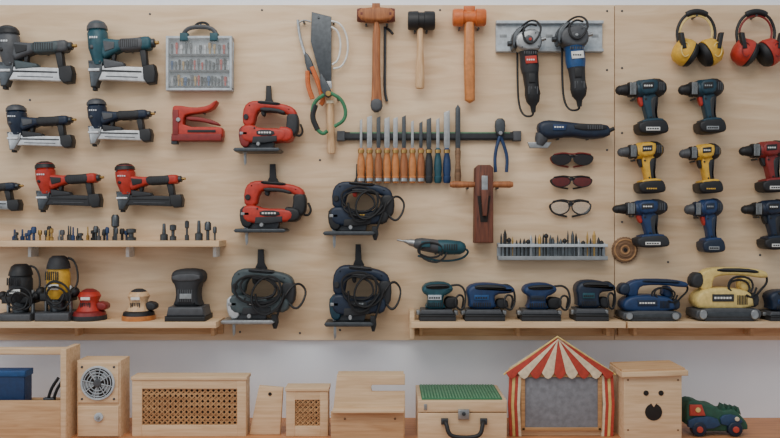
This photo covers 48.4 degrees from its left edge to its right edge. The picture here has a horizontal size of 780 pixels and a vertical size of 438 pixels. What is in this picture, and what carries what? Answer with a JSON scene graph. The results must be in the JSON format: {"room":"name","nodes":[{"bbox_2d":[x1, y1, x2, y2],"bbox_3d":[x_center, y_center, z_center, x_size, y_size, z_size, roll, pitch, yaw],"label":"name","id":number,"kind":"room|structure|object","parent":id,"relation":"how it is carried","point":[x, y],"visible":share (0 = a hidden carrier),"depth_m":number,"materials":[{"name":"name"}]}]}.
{"room":"woodworking workshop","nodes":[
{"label":"woodworking workshop","id":0,"kind":"room"},
{"bbox_2d":[0,0,779,417],"bbox_3d":[0.000,0.100,3.549,6.000,3.000,0.118,0,0,0],"label":"wall","id":1,"kind":"structure","parent":0,"point":[744,374],"depth_m":3.49,"materials":[{"name":"paint"}]},
{"bbox_2d":[0,5,613,339],"bbox_3d":[-0.852,-0.186,3.479,3.496,1.340,0.022,0,0,0],"label":"wall panel","id":2,"kind":"object","parent":1,"relation":"attached to","point":[268,51],"visible":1,"depth_m":3.47,"materials":[{"name":"brown wood"}]},
{"bbox_2d":[0,182,23,210],"bbox_3d":[-1.580,-0.100,3.421,0.274,0.167,0.091,0,0,-4],"label":"gun","id":3,"kind":"object","parent":2,"relation":"attached to","point":[12,204],"visible":1,"depth_m":3.39,"materials":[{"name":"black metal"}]},
{"bbox_2d":[0,25,76,89],"bbox_3d":[-1.391,-0.635,3.421,0.315,0.251,0.092,0,0,-4],"label":"gun","id":4,"kind":"object","parent":2,"relation":"attached to","point":[13,52],"visible":1,"depth_m":3.39,"materials":[{"name":"grey metal"}]},
{"bbox_2d":[5,104,76,152],"bbox_3d":[-1.373,-0.356,3.421,0.274,0.188,0.091,0,0,-4],"label":"gun","id":5,"kind":"object","parent":2,"relation":"attached to","point":[18,122],"visible":1,"depth_m":3.39,"materials":[{"name":"black metal"}]},
{"bbox_2d":[34,161,103,211],"bbox_3d":[-1.261,-0.127,3.421,0.270,0.201,0.091,0,0,-5],"label":"gun","id":6,"kind":"object","parent":2,"relation":"attached to","point":[47,180],"visible":1,"depth_m":3.39,"materials":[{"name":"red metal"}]},
{"bbox_2d":[0,317,224,335],"bbox_3d":[-1.128,0.424,3.380,0.934,0.064,0.176,0,0,0],"label":"wall shelf","id":7,"kind":"object","parent":2,"relation":"attached to","point":[111,325],"visible":0.91,"depth_m":3.36,"materials":[{"name":"brown wood"}]},
{"bbox_2d":[0,264,43,320],"bbox_3d":[-1.440,0.284,3.379,0.168,0.217,0.146,0,0,0],"label":"router","id":8,"kind":"object","parent":7,"relation":"on","point":[20,294],"visible":0.99,"depth_m":3.33,"materials":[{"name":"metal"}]},
{"bbox_2d":[35,255,79,320],"bbox_3d":[-1.292,0.268,3.379,0.168,0.249,0.146,0,0,0],"label":"router","id":9,"kind":"object","parent":7,"relation":"on","point":[58,289],"visible":1,"depth_m":3.33,"materials":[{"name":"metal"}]},
{"bbox_2d":[72,288,109,321],"bbox_3d":[-1.168,0.332,3.380,0.139,0.120,0.151,0,0,0],"label":"orbital sander","id":10,"kind":"object","parent":7,"relation":"on","point":[89,309],"visible":1,"depth_m":3.34,"materials":[{"name":"red plastic"}]},
{"bbox_2d":[121,288,158,321],"bbox_3d":[-0.976,0.332,3.380,0.135,0.120,0.151,0,0,0],"label":"orbital sander","id":11,"kind":"object","parent":7,"relation":"on","point":[139,309],"visible":1,"depth_m":3.34,"materials":[{"name":"beige plastic"}]},
{"bbox_2d":[165,268,212,321],"bbox_3d":[-0.784,0.293,3.382,0.155,0.198,0.148,0,0,0],"label":"sander","id":12,"kind":"object","parent":7,"relation":"on","point":[188,306],"visible":1,"depth_m":3.33,"materials":[{"name":"black plastic"}]},
{"bbox_2d":[0,240,225,256],"bbox_3d":[-1.133,0.117,3.396,0.955,0.065,0.144,0,0,0],"label":"wall shelf","id":13,"kind":"object","parent":2,"relation":"attached to","point":[33,246],"visible":1,"depth_m":3.32,"materials":[{"name":"beige wood"}]},
{"bbox_2d":[12,215,216,240],"bbox_3d":[-1.087,0.033,3.402,0.814,0.102,0.073,0,0,0],"label":"router bits","id":14,"kind":"object","parent":13,"relation":"on","point":[115,218],"visible":0.99,"depth_m":3.40,"materials":[{"name":"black metal"}]},
{"bbox_2d":[86,98,154,146],"bbox_3d":[-1.060,-0.380,3.421,0.266,0.188,0.091,0,0,-5],"label":"gun","id":15,"kind":"object","parent":2,"relation":"attached to","point":[103,127],"visible":1,"depth_m":3.39,"materials":[{"name":"black metal"}]},
{"bbox_2d":[86,20,158,90],"bbox_3d":[-1.051,-0.643,3.421,0.282,0.276,0.092,0,0,-5],"label":"gun","id":16,"kind":"object","parent":2,"relation":"attached to","point":[101,48],"visible":1,"depth_m":3.39,"materials":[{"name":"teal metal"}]},
{"bbox_2d":[114,163,185,211],"bbox_3d":[-0.944,-0.123,3.421,0.278,0.192,0.091,0,0,-4],"label":"gun","id":17,"kind":"object","parent":2,"relation":"attached to","point":[127,181],"visible":1,"depth_m":3.39,"materials":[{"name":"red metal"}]},
{"bbox_2d":[171,101,224,144],"bbox_3d":[-0.759,-0.381,3.432,0.205,0.171,0.072,0,0,0],"label":"stapler","id":18,"kind":"object","parent":2,"relation":"attached to","point":[181,132],"visible":1,"depth_m":3.40,"materials":[{"name":"metal"}]},
{"bbox_2d":[166,21,233,91],"bbox_3d":[-0.751,-0.646,3.440,0.264,0.279,0.056,0,0,0],"label":"case","id":19,"kind":"object","parent":2,"relation":"attached to","point":[193,63],"visible":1,"depth_m":3.43,"materials":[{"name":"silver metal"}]},
{"bbox_2d":[220,249,306,335],"bbox_3d":[-0.491,0.291,3.401,0.328,0.340,0.133,0,0,0],"label":"jigsaw","id":20,"kind":"object","parent":2,"relation":"hanging from","point":[242,308],"visible":1,"depth_m":3.36,"materials":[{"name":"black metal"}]},
{"bbox_2d":[233,86,303,164],"bbox_3d":[-0.474,-0.370,3.404,0.263,0.322,0.128,0,0,0],"label":"jigsaw","id":21,"kind":"object","parent":2,"relation":"hanging from","point":[253,139],"visible":1,"depth_m":3.37,"materials":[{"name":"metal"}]},
{"bbox_2d":[234,164,311,244],"bbox_3d":[-0.456,-0.057,3.404,0.295,0.322,0.128,0,0,0],"label":"jigsaw","id":22,"kind":"object","parent":2,"relation":"hanging from","point":[254,218],"visible":1,"depth_m":3.37,"materials":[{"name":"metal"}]},
{"bbox_2d":[296,20,324,105],"bbox_3d":[-0.314,-0.620,3.442,0.113,0.346,0.037,0,0,15],"label":"pliers","id":23,"kind":"object","parent":2,"relation":"hanging from","point":[309,65],"visible":0.98,"depth_m":3.43,"materials":[{"name":"metal"}]},
{"bbox_2d":[311,12,334,153],"bbox_3d":[-0.266,-0.542,3.448,0.099,0.564,0.040,0,0,0],"label":"saw","id":24,"kind":"object","parent":2,"relation":"hanging from","point":[321,30],"visible":0.8,"depth_m":3.45,"materials":[{"name":"metal"}]},
{"bbox_2d":[310,74,346,134],"bbox_3d":[-0.241,-0.450,3.430,0.147,0.242,0.076,0,0,0],"label":"pruning shears","id":25,"kind":"object","parent":2,"relation":"hanging from","point":[325,88],"visible":1,"depth_m":3.40,"materials":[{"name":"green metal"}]},
{"bbox_2d":[331,20,348,69],"bbox_3d":[-0.199,-0.690,3.448,0.072,0.197,0.040,0,0,0],"label":"cable loop","id":26,"kind":"object","parent":2,"relation":"attached to","point":[332,21],"visible":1,"depth_m":3.44,"materials":[{"name":"white plastic"}]},
{"bbox_2d":[324,244,400,339],"bbox_3d":[-0.105,0.288,3.401,0.299,0.375,0.133,0,0,0],"label":"jigsaw","id":27,"kind":"object","parent":2,"relation":"hanging from","point":[346,310],"visible":1,"depth_m":3.36,"materials":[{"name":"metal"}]},
{"bbox_2d":[323,164,404,247],"bbox_3d":[-0.101,-0.051,3.401,0.319,0.336,0.133,0,0,0],"label":"jigsaw","id":28,"kind":"object","parent":2,"relation":"hanging from","point":[346,220],"visible":0.97,"depth_m":3.36,"materials":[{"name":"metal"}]},
{"bbox_2d":[357,3,394,112],"bbox_3d":[-0.055,-0.636,3.432,0.150,0.428,0.072,0,0,0],"label":"mallet","id":29,"kind":"object","parent":2,"relation":"attached to","point":[375,14],"visible":1,"depth_m":3.41,"materials":[{"name":"wood"}]},
{"bbox_2d":[383,27,393,101],"bbox_3d":[-0.005,-0.617,3.452,0.045,0.300,0.012,0,0,23],"label":"bar","id":30,"kind":"object","parent":2,"relation":"hanging from","point":[385,28],"visible":1,"depth_m":3.45,"materials":[{"name":"black metal"}]},
{"bbox_2d":[29,9,760,333],"bbox_3d":[0.020,-0.190,3.467,2.929,1.300,0.003,0,0,0],"label":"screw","id":31,"kind":"object","parent":2,"relation":"attached to","point":[261,9],"visible":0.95,"depth_m":3.47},
{"bbox_2d":[408,11,434,88],"bbox_3d":[0.124,-0.668,3.427,0.106,0.305,0.082,0,0,0],"label":"mallet","id":32,"kind":"object","parent":2,"relation":"attached to","point":[425,20],"visible":1,"depth_m":3.41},
{"bbox_2d":[337,131,520,140],"bbox_3d":[0.155,-0.330,3.453,0.732,0.040,0.030,0,0,0],"label":"strip","id":33,"kind":"object","parent":2,"relation":"attached to","point":[341,135],"visible":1,"depth_m":3.44,"materials":[{"name":"metal"}]},
{"bbox_2d":[357,119,364,181],"bbox_3d":[-0.115,-0.270,3.434,0.032,0.256,0.032,0,0,0],"label":"chisel","id":34,"kind":"object","parent":33,"relation":"attached to","point":[360,162],"visible":0.92,"depth_m":3.42,"materials":[{"name":"wood"}]},
{"bbox_2d":[366,116,373,182],"bbox_3d":[-0.081,-0.277,3.434,0.032,0.269,0.032,0,0,0],"label":"chisel","id":35,"kind":"object","parent":33,"relation":"attached to","point":[369,159],"visible":0.98,"depth_m":3.43,"materials":[{"name":"metal"}]},
{"bbox_2d":[375,116,381,182],"bbox_3d":[-0.045,-0.275,3.434,0.032,0.266,0.032,0,0,0],"label":"chisel","id":36,"kind":"object","parent":33,"relation":"attached to","point":[378,159],"visible":1,"depth_m":3.42,"materials":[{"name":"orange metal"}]},
{"bbox_2d":[383,117,390,182],"bbox_3d":[-0.012,-0.274,3.434,0.032,0.263,0.032,0,0,0],"label":"chisel","id":37,"kind":"object","parent":33,"relation":"attached to","point":[386,162],"visible":1,"depth_m":3.43,"materials":[{"name":"metal"}]},
{"bbox_2d":[392,117,398,182],"bbox_3d":[0.022,-0.274,3.434,0.032,0.263,0.032,0,0,0],"label":"chisel","id":38,"kind":"object","parent":33,"relation":"attached to","point":[395,159],"visible":1,"depth_m":3.42,"materials":[{"name":"metal"}]},
{"bbox_2d":[400,115,407,182],"bbox_3d":[0.055,-0.277,3.434,0.032,0.269,0.032,0,0,0],"label":"chisel","id":39,"kind":"object","parent":33,"relation":"attached to","point":[403,162],"visible":1,"depth_m":3.43,"materials":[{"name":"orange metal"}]},
{"bbox_2d":[408,120,415,182],"bbox_3d":[0.089,-0.267,3.434,0.032,0.249,0.032,0,0,0],"label":"chisel","id":40,"kind":"object","parent":33,"relation":"attached to","point":[412,159],"visible":1,"depth_m":3.42,"materials":[{"name":"wood"}]},
{"bbox_2d":[417,121,424,182],"bbox_3d":[0.123,-0.265,3.434,0.032,0.245,0.032,0,0,0],"label":"chisel","id":41,"kind":"object","parent":33,"relation":"attached to","point":[420,162],"visible":1,"depth_m":3.42,"materials":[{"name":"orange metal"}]},
{"bbox_2d":[425,118,432,182],"bbox_3d":[0.154,-0.272,3.434,0.032,0.260,0.032,0,0,0],"label":"chisel","id":42,"kind":"object","parent":33,"relation":"attached to","point":[428,161],"visible":1,"depth_m":3.43,"materials":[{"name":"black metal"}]},
{"bbox_2d":[434,118,441,182],"bbox_3d":[0.190,-0.272,3.434,0.032,0.259,0.032,0,0,0],"label":"chisel","id":43,"kind":"object","parent":33,"relation":"attached to","point":[437,161],"visible":1,"depth_m":3.43,"materials":[{"name":"metal"}]},
{"bbox_2d":[443,110,450,182],"bbox_3d":[0.225,-0.287,3.434,0.032,0.289,0.032,0,0,0],"label":"chisel","id":44,"kind":"object","parent":33,"relation":"attached to","point":[446,161],"visible":1,"depth_m":3.43,"materials":[{"name":"metal"}]},
{"bbox_2d":[455,105,460,180],"bbox_3d":[0.269,-0.298,3.434,0.027,0.312,0.027,0,0,0],"label":"file","id":45,"kind":"object","parent":33,"relation":"attached to","point":[457,109],"visible":0.91,"depth_m":3.43,"materials":[{"name":"grey metal"}]},
{"bbox_2d":[493,118,508,171],"bbox_3d":[0.441,-0.292,3.437,0.053,0.214,0.049,0,0,32],"label":"pincers","id":46,"kind":"object","parent":33,"relation":"attached to","point":[500,122],"visible":1,"depth_m":3.43,"materials":[{"name":"metal"}]},
{"bbox_2d":[397,238,468,262],"bbox_3d":[0.169,0.123,3.421,0.285,0.098,0.093,0,0,0],"label":"tool","id":47,"kind":"object","parent":2,"relation":"attached to","point":[440,246],"visible":1,"depth_m":3.39,"materials":[{"name":"plastic"}]},
{"bbox_2d":[452,6,486,103],"bbox_3d":[0.313,-0.647,3.427,0.130,0.382,0.082,0,0,0],"label":"mallet","id":48,"kind":"object","parent":2,"relation":"attached to","point":[469,16],"visible":1,"depth_m":3.40,"materials":[{"name":"orange wood"}]},
{"bbox_2d":[450,165,512,242],"bbox_3d":[0.359,-0.059,3.416,0.247,0.306,0.104,0,0,0],"label":"plane","id":49,"kind":"object","parent":2,"relation":"attached to","point":[483,184],"visible":1,"depth_m":3.39,"materials":[{"name":"wood"}]},
{"bbox_2d":[409,308,625,338],"bbox_3d":[0.486,0.410,3.380,0.820,0.107,0.176,0,0,0],"label":"wall shelf","id":50,"kind":"object","parent":2,"relation":"attached to","point":[512,326],"visible":1,"depth_m":3.38,"materials":[{"name":"brown wood"}]},
{"bbox_2d":[416,281,465,320],"bbox_3d":[0.200,0.319,3.386,0.194,0.147,0.132,0,0,0],"label":"sander","id":51,"kind":"object","parent":50,"relation":"on","point":[434,309],"visible":1,"depth_m":3.34,"materials":[{"name":"plastic"}]},
{"bbox_2d":[460,282,515,320],"bbox_3d":[0.383,0.321,3.386,0.212,0.143,0.132,0,0,0],"label":"sander","id":52,"kind":"object","parent":50,"relation":"on","point":[482,304],"visible":1,"depth_m":3.34,"materials":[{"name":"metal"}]},
{"bbox_2d":[516,282,570,320],"bbox_3d":[0.599,0.321,3.386,0.208,0.143,0.132,0,0,0],"label":"sander","id":53,"kind":"object","parent":50,"relation":"on","point":[537,307],"visible":1,"depth_m":3.34,"materials":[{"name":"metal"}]},
{"bbox_2d":[569,279,615,320],"bbox_3d":[0.791,0.315,3.386,0.176,0.154,0.132,0,0,0],"label":"sander","id":54,"kind":"object","parent":50,"relation":"on","point":[586,292],"visible":0.99,"depth_m":3.34,"materials":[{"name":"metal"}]},
{"bbox_2d":[495,20,603,52],"bbox_3d":[0.634,-0.726,3.452,0.426,0.123,0.032,0,0,0],"label":"wall rail","id":55,"kind":"object","parent":2,"relation":"attached to","point":[504,29],"visible":0.51,"depth_m":3.46,"materials":[{"name":"silver metal"}]},
{"bbox_2d":[507,19,545,116],"bbox_3d":[0.536,-0.589,3.386,0.152,0.380,0.101,0,0,0],"label":"grinder","id":56,"kind":"object","parent":55,"relation":"hanging from","point":[527,43],"visible":1,"depth_m":3.36,"materials":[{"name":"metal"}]},
{"bbox_2d":[551,16,592,110],"bbox_3d":[0.715,-0.609,3.386,0.162,0.372,0.101,0,0,0],"label":"grinder","id":57,"kind":"object","parent":55,"relation":"hanging from","point":[573,39],"visible":1,"depth_m":3.36,"materials":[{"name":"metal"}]},
{"bbox_2d":[497,230,607,259],"bbox_3d":[0.642,0.101,3.440,0.431,0.122,0.056,0,0,0],"label":"rack","id":58,"kind":"object","parent":2,"relation":"attached to","point":[527,250],"visible":1,"depth_m":3.43,"materials":[{"name":"grey metal"}]},
{"bbox_2d":[549,199,591,217],"bbox_3d":[0.716,-0.042,3.447,0.170,0.073,0.042,0,0,0],"label":"safety glasses","id":59,"kind":"object","parent":2,"relation":"attached to","point":[570,202],"visible":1,"depth_m":3.43,"materials":[{"name":"plastic"}]},
{"bbox_2d":[527,120,614,147],"bbox_3d":[0.714,-0.333,3.421,0.345,0.109,0.095,0,0,0],"label":"oscillating multitool","id":60,"kind":"object","parent":2,"relation":"attached to","point":[548,129],"visible":1,"depth_m":3.38,"materials":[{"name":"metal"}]},
{"bbox_2d":[550,175,592,188],"bbox_3d":[0.720,-0.145,3.447,0.170,0.055,0.042,0,0,0],"label":"safety glasses","id":61,"kind":"object","parent":2,"relation":"attached to","point":[581,181],"visible":1,"depth_m":3.43,"materials":[{"name":"red plastic"}]},
{"bbox_2d":[550,152,593,167],"bbox_3d":[0.722,-0.234,3.447,0.174,0.059,0.042,0,0,0],"label":"safety glasses","id":62,"kind":"object","parent":2,"relation":"attached to","point":[561,159],"visible":1,"depth_m":3.43,"materials":[{"name":"black plastic"}]},
{"bbox_2d":[614,5,779,339],"bbox_3d":[1.750,-0.186,3.479,1.700,1.340,0.022,0,0,0],"label":"wall panel","id":63,"kind":"object","parent":1,"relation":"attached to","point":[748,104],"visible":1,"depth_m":3.47,"materials":[{"name":"brown wood"}]},
{"bbox_2d":[612,237,637,262],"bbox_3d":[0.938,0.123,3.459,0.104,0.104,0.018,0,0,0],"label":"disc","id":64,"kind":"object","parent":63,"relation":"attached to","point":[623,249],"visible":0.97,"depth_m":3.45,"materials":[{"name":"wood"}]},
{"bbox_2d":[612,199,669,247],"bbox_3d":[0.982,0.017,3.415,0.214,0.191,0.105,0,0,0],"label":"cordless drill","id":65,"kind":"object","parent":63,"relation":"attached to","point":[646,212],"visible":1,"depth_m":3.38,"materials":[{"name":"blue plastic"}]},
{"bbox_2d":[617,141,665,193],"bbox_3d":[0.985,-0.203,3.415,0.179,0.207,0.105,0,0,0],"label":"cordless drill","id":66,"kind":"object","parent":63,"relation":"attached to","point":[646,154],"visible":1,"depth_m":3.38,"materials":[{"name":"yellow plastic"}]},
{"bbox_2d":[615,78,668,135],"bbox_3d":[0.986,-0.442,3.415,0.198,0.223,0.105,0,0,0],"label":"cordless drill","id":67,"kind":"object","parent":63,"relation":"attached to","point":[647,92],"visible":1,"depth_m":3.38,"materials":[{"name":"teal plastic"}]},
{"bbox_2d":[671,9,723,66],"bbox_3d":[1.208,-0.714,3.410,0.200,0.228,0.116,0,0,0],"label":"earmuffs","id":68,"kind":"object","parent":63,"relation":"attached to","point":[708,52],"visible":1,"depth_m":3.38,"materials":[{"name":"yellow plastic"}]},
{"bbox_2d":[616,317,779,335],"bbox_3d":[1.287,0.428,3.380,0.767,0.072,0.176,0,0,0],"label":"wall shelf","id":69,"kind":"object","parent":63,"relation":"attached to","point":[685,326],"visible":0.92,"depth_m":3.41,"materials":[{"name":"brown wood"}]},
{"bbox_2d":[615,278,688,320],"bbox_3d":[1.028,0.313,3.380,0.276,0.158,0.136,0,0,0],"label":"belt sander","id":70,"kind":"object","parent":69,"relation":"on","point":[634,306],"visible":1,"depth_m":3.34,"materials":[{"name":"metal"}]},
{"bbox_2d":[686,267,767,320],"bbox_3d":[1.323,0.290,3.380,0.307,0.204,0.136,0,0,0],"label":"belt sander","id":71,"kind":"object","parent":69,"relation":"on","point":[708,302],"visible":1,"depth_m":3.34,"materials":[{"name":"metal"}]},
{"bbox_2d":[759,289,779,320],"bbox_3d":[1.554,0.334,3.386,0.212,0.117,0.132,0,0,0],"label":"sander","id":72,"kind":"object","parent":69,"relation":"on","point":[771,298],"visible":0.96,"depth_m":3.35,"materials":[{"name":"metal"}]},
{"bbox_2d":[679,143,722,193],"bbox_3d":[1.218,-0.199,3.415,0.160,0.199,0.105,0,0,0],"label":"cordless drill","id":73,"kind":"object","parent":63,"relation":"attached to","point":[704,155],"visible":1,"depth_m":3.38,"materials":[{"name":"yellow plastic"}]},
{"bbox_2d":[678,78,725,134],"bbox_3d":[1.222,-0.444,3.415,0.175,0.219,0.105,0,0,0],"label":"cordless drill","id":74,"kind":"object","parent":63,"relation":"attached to","point":[706,91],"visible":1,"depth_m":3.38,"materials":[{"name":"teal plastic"}]},
{"bbox_2d":[684,198,724,252],"bbox_3d":[1.232,0.025,3.415,0.148,0.215,0.105,0,0,0],"label":"cordless drill","id":75,"kind":"object","parent":63,"relation":"attached to","point":[708,210],"visible":1,"depth_m":3.38,"materials":[{"name":"blue plastic"}]},
{"bbox_2d":[730,9,779,66],"bbox_3d":[1.442,-0.714,3.410,0.200,0.228,0.116,0,0,0],"label":"earmuffs","id":76,"kind":"object","parent":63,"relation":"attached to","point":[745,51],"visible":1,"depth_m":3.38,"materials":[{"name":"red plastic"}]},
{"bbox_2d":[739,140,779,192],"bbox_3d":[1.467,-0.207,3.415,0.187,0.207,0.105,0,0,0],"label":"cordless drill","id":77,"kind":"object","parent":63,"relation":"attached to","point":[768,152],"visible":1,"depth_m":3.39,"materials":[{"name":"red plastic"}]},
{"bbox_2d":[741,199,779,249],"bbox_3d":[1.475,0.021,3.415,0.187,0.199,0.105,0,0,0],"label":"cordless drill","id":78,"kind":"object","parent":63,"relation":"attached to","point":[769,210],"visible":1,"depth_m":3.39,"materials":[{"name":"plastic"}]},
{"bbox_3d":[0.000,1.650,1.038,6.000,0.100,5.140,0,0,0],"label":"floor","id":79,"kind":"structure","parent":0,"visible":0},
{"bbox_2d":[70,418,779,437],"bbox_3d":[0.000,0.823,3.149,4.400,0.045,0.682,0,0,0],"label":"workbench","id":80,"kind":"object","parent":79,"relation":"on","point":[757,427],"visible":0.02,"depth_m":3.22,"materials":[{"name":"brown wood"}]},
{"bbox_2d":[0,344,79,437],"bbox_3d":[-1.411,0.635,3.204,0.482,0.329,0.144,0,0,0],"label":"caddy","id":81,"kind":"object","parent":80,"relation":"on","point":[37,417],"visible":0.92,"depth_m":3.14,"materials":[{"name":"brown wood"}]},
{"bbox_2d":[0,368,32,399],"bbox_3d":[-1.438,0.669,3.210,0.205,0.226,0.076,0,0,0],"label":"box","id":82,"kind":"object","parent":81,"relation":"in","point":[15,383],"visible":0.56,"depth_m":3.18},
{"bbox_2d":[43,377,59,399],"bbox_3d":[-1.246,0.684,3.216,0.075,0.197,0.024,0,0,0],"label":"pliers","id":83,"kind":"object","parent":81,"relation":"in","point":[48,397],"visible":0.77,"depth_m":3.21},
{"bbox_2d":[77,356,129,436],"bbox_3d":[-1.068,0.660,3.222,0.161,0.280,0.140,0,0,0],"label":"box","id":84,"kind":"object","parent":80,"relation":"on","point":[103,382],"visible":1,"depth_m":3.17,"materials":[{"name":"beige wood"}]},
{"bbox_2d":[131,373,250,435],"bbox_3d":[-0.739,0.691,3.232,0.426,0.219,0.096,0,0,0],"label":"crate","id":85,"kind":"object","parent":80,"relation":"on","point":[163,404],"visible":1,"depth_m":3.19,"materials":[{"name":"beige wood"}]},
{"bbox_2d":[249,385,283,434],"bbox_3d":[-0.459,0.709,3.243,0.126,0.181,0.066,0,0,0],"label":"stand","id":86,"kind":"object","parent":80,"relation":"on","point":[267,415],"visible":1,"depth_m":3.21,"materials":[{"name":"brown wood"}]},
{"bbox_2d":[285,383,330,435],"bbox_3d":[-0.305,0.711,3.232,0.162,0.179,0.096,0,0,0],"label":"box","id":87,"kind":"object","parent":80,"relation":"on","point":[307,404],"visible":1,"depth_m":3.19,"materials":[{"name":"beige wood"}]},
{"bbox_2d":[331,371,404,437],"bbox_3d":[-0.080,0.683,3.180,0.269,0.234,0.144,0,0,0],"label":"wooden box","id":88,"kind":"object","parent":80,"relation":"on","point":[358,411],"depth_m":3.15,"materials":[{"name":"beige wood"}]},
{"bbox_2d":[416,384,506,437],"bbox_3d":[0.258,0.720,3.216,0.317,0.159,0.344,0,0,0],"label":"box","id":89,"kind":"object","parent":80,"relation":"on","point":[442,411],"visible":1,"depth_m":3.09,"materials":[{"name":"beige wood"}]},
{"bbox_2d":[504,336,615,435],"bbox_3d":[0.624,0.615,3.231,0.415,0.371,0.106,0,0,0],"label":"puppet theater","id":90,"kind":"object","parent":80,"relation":"on","point":[557,389],"visible":1,"depth_m":3.19,"materials":[{"name":"fabric"}]},
{"bbox_2d":[609,360,687,437],"bbox_3d":[0.954,0.669,3.212,0.238,0.262,0.192,0,0,0],"label":"box","id":91,"kind":"object","parent":80,"relation":"on","point":[647,394],"visible":1,"depth_m":3.13,"materials":[{"name":"brown wood"}]},
{"bbox_2d":[682,396,747,436],"bbox_3d":[1.206,0.735,3.229,0.227,0.130,0.110,0,0,0],"label":"toy truck","id":92,"kind":"object","parent":80,"relation":"on","point":[701,417],"visible":0.98,"depth_m":3.19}
]}

